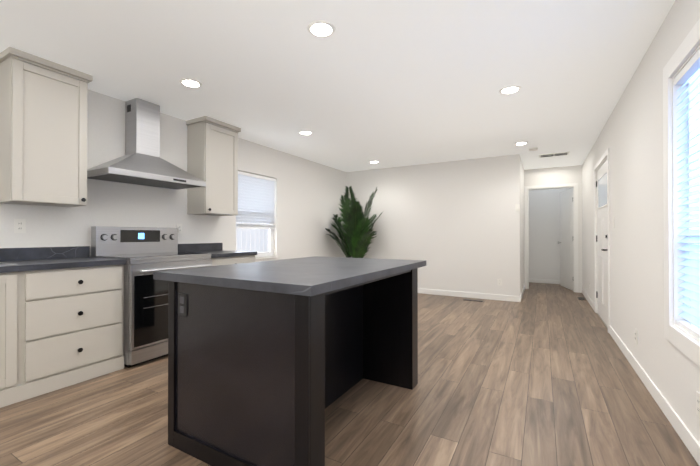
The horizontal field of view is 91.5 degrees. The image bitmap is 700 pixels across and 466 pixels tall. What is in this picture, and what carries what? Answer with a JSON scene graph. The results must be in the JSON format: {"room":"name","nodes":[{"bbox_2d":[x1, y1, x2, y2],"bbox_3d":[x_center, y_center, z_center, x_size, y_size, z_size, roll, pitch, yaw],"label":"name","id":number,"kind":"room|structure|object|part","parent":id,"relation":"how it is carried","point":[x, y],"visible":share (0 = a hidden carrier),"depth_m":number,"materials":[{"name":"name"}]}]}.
{"room":"kitchen","nodes":[
{"label":"kitchen","id":0,"kind":"room"},
{"bbox_2d":[0,90,345,261],"bbox_3d":[-2.127,-0.095,3.844,0.140,2.470,8.380,0,0,29],"label":"wall","id":1,"kind":"structure","parent":0,"point":[308,194],"depth_m":3.90,"materials":[{"name":"paint"}]},
{"bbox_2d":[14,219,25,232],"bbox_3d":[-2.659,-0.056,2.749,0.008,0.114,0.070,0,0,29],"label":"electrical outlet","id":2,"kind":"object","parent":1,"relation":"attached to","point":[19,225],"visible":1,"depth_m":2.75,"materials":[{"name":"white plastic"}]},
{"bbox_2d":[0,47,92,206],"bbox_3d":[-2.459,-0.781,2.747,0.358,1.101,0.519,0,0,29],"label":"upper cabinet","id":3,"kind":"object","parent":1,"relation":"attached to","point":[43,132],"visible":1,"depth_m":2.62,"materials":[{"name":"grey wood"}]},
{"bbox_2d":[0,243,222,266],"bbox_3d":[-2.540,0.268,2.422,0.530,0.300,4.420,0,0,29],"label":"backsplash","id":4,"kind":"structure","parent":1,"relation":"attached to","point":[34,252],"depth_m":2.95,"materials":[{"name":"grey stone"}]},
{"bbox_2d":[87,98,205,189],"bbox_3d":[-2.007,-0.914,3.400,0.502,0.828,0.950,0,0,29],"label":"range hood","id":5,"kind":"object","parent":1,"relation":"attached to","point":[141,162],"visible":0.9,"depth_m":3.38,"materials":[{"name":"silver metal"}]},
{"bbox_2d":[176,224,181,233],"bbox_3d":[-1.978,-0.049,3.956,0.008,0.114,0.070,0,0,29],"label":"electrical outlet","id":6,"kind":"object","parent":1,"relation":"attached to","point":[179,226],"visible":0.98,"depth_m":3.96,"materials":[{"name":"white plastic"}]},
{"bbox_2d":[186,116,240,215],"bbox_3d":[-1.658,-0.773,4.166,0.358,1.101,0.519,0,0,29],"label":"upper cabinet","id":7,"kind":"object","parent":1,"relation":"attached to","point":[212,153],"visible":1,"depth_m":4.02,"materials":[{"name":"grey wood"}]},
{"bbox_2d":[236,171,275,228],"bbox_3d":[-1.396,-0.460,5.070,0.060,0.799,0.794,0,0,29],"label":"window blind","id":8,"kind":"object","parent":1,"relation":"attached to","point":[256,198],"visible":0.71,"depth_m":5.05,"materials":[{"name":"white plastic"}]},
{"bbox_2d":[236,223,277,258],"bbox_3d":[-1.409,-0.242,5.076,0.140,1.258,0.850,0,0,29],"label":"window","id":9,"kind":"structure","parent":1,"relation":"in","point":[270,250],"depth_m":5.32,"materials":[{"name":"white plastic"}]},
{"bbox_3d":[-1.383,0.377,5.058,0.080,0.020,0.850,0,0,29],"label":"kitchen window casing trim","id":10,"kind":"part","parent":9,"relation":"part of","materials":[{"name":"white wood"}]},
{"bbox_2d":[0,0,674,171],"bbox_3d":[0.500,-1.379,3.948,4.620,0.100,11.130,0,0,29],"label":"ceiling","id":11,"kind":"structure","parent":0,"point":[390,83],"depth_m":2.72,"materials":[{"name":"white paint"}]},
{"bbox_2d":[179,78,201,87],"bbox_3d":[-1.415,-1.330,3.036,0.184,0.007,0.184,0,0,29],"label":"recessed light","id":12,"kind":"object","parent":11,"relation":"in","point":[190,83],"visible":1,"depth_m":3.03,"materials":[{"name":"white plastic"}]},
{"bbox_2d":[299,131,312,134],"bbox_3d":[-0.585,-1.322,4.508,0.184,0.007,0.184,0,0,29],"label":"recessed light","id":13,"kind":"object","parent":11,"relation":"in","point":[305,132],"visible":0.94,"depth_m":4.48,"materials":[{"name":"white plastic"}]},
{"bbox_2d":[307,20,334,37],"bbox_3d":[-0.188,-1.335,2.240,0.184,0.007,0.184,0,0,29],"label":"recessed light","id":14,"kind":"object","parent":11,"relation":"in","point":[321,29],"visible":1,"depth_m":2.23,"materials":[{"name":"white plastic"}]},
{"bbox_2d":[499,86,520,93],"bbox_3d":[1.489,-1.329,3.177,0.184,0.007,0.184,0,0,29],"label":"recessed light","id":15,"kind":"object","parent":11,"relation":"in","point":[509,89],"visible":1,"depth_m":3.16,"materials":[{"name":"white plastic"}]},
{"bbox_2d":[515,142,527,144],"bbox_3d":[2.527,-1.319,5.037,0.184,0.007,0.184,0,0,29],"label":"recessed light","id":16,"kind":"object","parent":11,"relation":"in","point":[521,143],"visible":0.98,"depth_m":5.02,"materials":[{"name":"white plastic"}]},
{"bbox_2d":[539,152,569,157],"bbox_3d":[3.421,-1.312,5.727,0.440,0.012,0.220,0,0,29],"label":"ceiling vent","id":17,"kind":"object","parent":11,"relation":"in","point":[553,154],"visible":1,"depth_m":5.68,"materials":[{"name":"white metal"}]},
{"bbox_2d":[0,282,698,465],"bbox_3d":[0.500,1.191,3.934,4.620,0.100,11.130,0,0,29],"label":"floor","id":18,"kind":"structure","parent":0,"point":[542,374],"depth_m":2.19,"materials":[{"name":"brown wood"}]},
{"bbox_2d":[0,263,125,407],"bbox_3d":[-2.334,0.697,2.694,0.620,0.875,0.730,0,0,29],"label":"base cabinet","id":19,"kind":"object","parent":18,"relation":"on","point":[61,317],"depth_m":2.47,"materials":[{"name":"grey wood"}]},
{"bbox_2d":[0,255,125,274],"bbox_3d":[-2.864,0.234,1.741,0.635,0.040,2.915,0,0,29],"label":"countertop","id":20,"kind":"structure","parent":19,"relation":"on","point":[9,264],"depth_m":2.54,"materials":[{"name":"grey stone"}]},
{"bbox_2d":[90,226,211,367],"bbox_3d":[-1.888,0.539,3.325,0.743,1.197,0.799,0,0,29],"label":"range","id":21,"kind":"object","parent":18,"relation":"on","point":[145,252],"visible":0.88,"depth_m":3.04,"materials":[{"name":"silver metal"}]},
{"bbox_2d":[212,255,254,265],"bbox_3d":[-1.582,0.704,4.026,0.620,0.875,0.689,0,0,29],"label":"base cabinet","id":22,"kind":"object","parent":18,"relation":"on","point":[236,259],"depth_m":3.89,"materials":[{"name":"grey wood"}]},
{"bbox_2d":[178,251,255,258],"bbox_3d":[-1.577,0.246,4.023,0.635,0.040,0.685,0,0,29],"label":"countertop","id":23,"kind":"structure","parent":22,"relation":"on","point":[214,254],"depth_m":3.95,"materials":[{"name":"grey stone"}]},
{"bbox_2d":[165,268,417,465],"bbox_3d":[-0.243,0.689,2.204,0.953,0.884,1.378,0,0,29],"label":"kitchen island","id":24,"kind":"object","parent":18,"relation":"on","point":[269,362],"depth_m":1.65,"materials":[{"name":"brown wood"}]},
{"bbox_2d":[153,256,425,295],"bbox_3d":[-0.229,0.227,2.203,1.025,0.040,1.490,0,0,29],"label":"island countertop","id":25,"kind":"structure","parent":24,"relation":"on","point":[316,275],"depth_m":1.73,"materials":[{"name":"grey stone"}]},
{"bbox_2d":[325,186,381,257],"bbox_3d":[0.148,0.131,6.626,1.028,2.049,0.957,0,0,29],"label":"palm plant","id":26,"kind":"object","parent":18,"relation":"on","point":[357,235],"visible":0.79,"depth_m":6.43,"materials":[{"name":"green plant"}]},
{"bbox_2d":[346,154,521,295],"bbox_3d":[1.413,-0.080,6.577,3.340,2.470,0.140,0,0,29],"label":"wall","id":27,"kind":"structure","parent":0,"point":[458,225],"depth_m":6.23,"materials":[{"name":"paint"}]},
{"bbox_2d":[418,288,520,301],"bbox_3d":[1.382,1.107,6.503,3.352,0.095,0.015,0,0,29],"label":"baseboard","id":28,"kind":"structure","parent":27,"relation":"attached to","point":[423,291],"depth_m":6.06,"materials":[{"name":"white wood"}]},
{"bbox_2d":[515,204,519,210],"bbox_3d":[2.801,-0.425,5.701,0.070,0.114,0.026,0,0,29],"label":"light switch","id":29,"kind":"object","parent":27,"relation":"attached to","point":[517,207],"visible":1,"depth_m":5.70,"materials":[{"name":"white plastic"}]},
{"bbox_2d":[522,166,523,289],"bbox_3d":[3.203,-0.080,6.492,0.140,2.470,1.450,0,0,29],"label":"wall","id":30,"kind":"structure","parent":0,"point":[522,166],"depth_m":6.53,"materials":[{"name":"paint"}]},
{"bbox_2d":[529,188,570,279],"bbox_3d":[4.659,-0.072,7.903,0.990,2.470,0.140,0,0,29],"label":"wall","id":31,"kind":"structure","parent":0,"point":[544,233],"depth_m":7.90,"materials":[{"name":"paint"}]},
{"bbox_2d":[529,278,559,283],"bbox_3d":[4.617,1.115,7.833,0.960,0.095,0.012,0,0,29],"label":"baseboard","id":32,"kind":"structure","parent":31,"relation":"attached to","point":[550,281],"depth_m":7.89,"materials":[{"name":"white wood"}]},
{"bbox_2d":[524,165,581,292],"bbox_3d":[4.082,-0.078,6.891,1.000,2.470,0.110,0,0,29],"label":"wall","id":33,"kind":"structure","parent":0,"point":[555,175],"depth_m":6.75,"materials":[{"name":"paint"}]},
{"bbox_2d":[524,183,577,292],"bbox_3d":[4.052,0.093,6.898,0.926,2.128,0.126,0,0,29],"label":"door frame","id":34,"kind":"structure","parent":33,"relation":"attached to","point":[574,186],"depth_m":6.74,"materials":[{"name":"white wood"}]},
{"bbox_2d":[558,188,572,290],"bbox_3d":[4.540,0.129,7.132,0.165,2.043,0.776,0,0,15],"label":"hall door","id":35,"kind":"structure","parent":33,"relation":"in","point":[566,239],"depth_m":7.12,"materials":[{"name":"white wood"}]},
{"bbox_2d":[582,0,699,443],"bbox_3d":[2.451,-0.100,2.840,0.140,2.470,11.130,0,0,29],"label":"wall","id":36,"kind":"structure","parent":0,"point":[630,136],"depth_m":2.60,"materials":[{"name":"paint"}]},
{"bbox_2d":[582,288,593,309],"bbox_3d":[4.025,1.103,5.778,0.012,0.095,1.875,0,0,29],"label":"baseboard","id":37,"kind":"structure","parent":36,"relation":"attached to","point":[584,293],"depth_m":5.63,"materials":[{"name":"white wood"}]},
{"bbox_2d":[596,160,607,328],"bbox_3d":[3.304,0.128,4.400,0.188,2.031,1.069,0,0,29],"label":"entry door","id":38,"kind":"structure","parent":36,"relation":"in","point":[602,264],"depth_m":4.44,"materials":[{"name":"white wood"}]},
{"bbox_2d":[594,148,609,332],"bbox_3d":[3.316,0.088,4.389,0.156,2.110,1.220,0,0,29],"label":"door frame","id":39,"kind":"structure","parent":36,"relation":"attached to","point":[601,161],"depth_m":4.18,"materials":[{"name":"white wood"}]},
{"bbox_2d":[635,328,637,343],"bbox_3d":[2.344,0.847,2.797,0.008,0.114,0.070,0,0,29],"label":"electrical outlet","id":40,"kind":"object","parent":36,"relation":"attached to","point":[636,336],"visible":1,"depth_m":2.77,"materials":[{"name":"white plastic"}]},
{"bbox_2d":[609,325,699,465],"bbox_3d":[1.334,1.077,1.010,0.012,0.095,6.575,0,0,29],"label":"baseboard","id":41,"kind":"structure","parent":36,"relation":"attached to","point":[688,439],"depth_m":2.14,"materials":[{"name":"white wood"}]},
{"bbox_2d":[663,18,699,366],"bbox_3d":[1.736,-0.189,1.613,0.138,1.660,1.060,0,0,29],"label":"window","id":42,"kind":"structure","parent":36,"relation":"in","point":[685,344],"depth_m":1.99,"materials":[{"name":"white"}]},
{"bbox_2d":[674,49,699,338],"bbox_3d":[1.722,-0.190,1.621,0.060,1.431,0.824,0,0,29],"label":"window blind","id":43,"kind":"object","parent":42,"relation":"attached to","point":[690,277],"visible":1,"depth_m":1.85,"materials":[{"name":"white plastic"}]},
{"bbox_2d":[696,391,699,417],"bbox_3d":[1.705,0.843,1.665,0.008,0.114,0.070,0,0,29],"label":"electrical outlet","id":44,"kind":"object","parent":36,"relation":"attached to","point":[698,403],"visible":1,"depth_m":1.67,"materials":[{"name":"white plastic"}]},
{"label":"outside","id":45,"kind":"structure","parent":0,"visible":0},
{"bbox_3d":[0.500,1.351,3.933,32.340,0.180,26.850,0,0,29],"label":"ground","id":46,"kind":"structure","parent":45,"visible":0},
{"bbox_2d":[236,222,268,251],"bbox_3d":[-3.771,0.287,6.016,0.060,1.970,13.071,0,0,29],"label":"fence","id":47,"kind":"object","parent":46,"relation":"on","point":[257,238],"depth_m":8.45,"materials":[{"name":"beige wood"}]}
]}

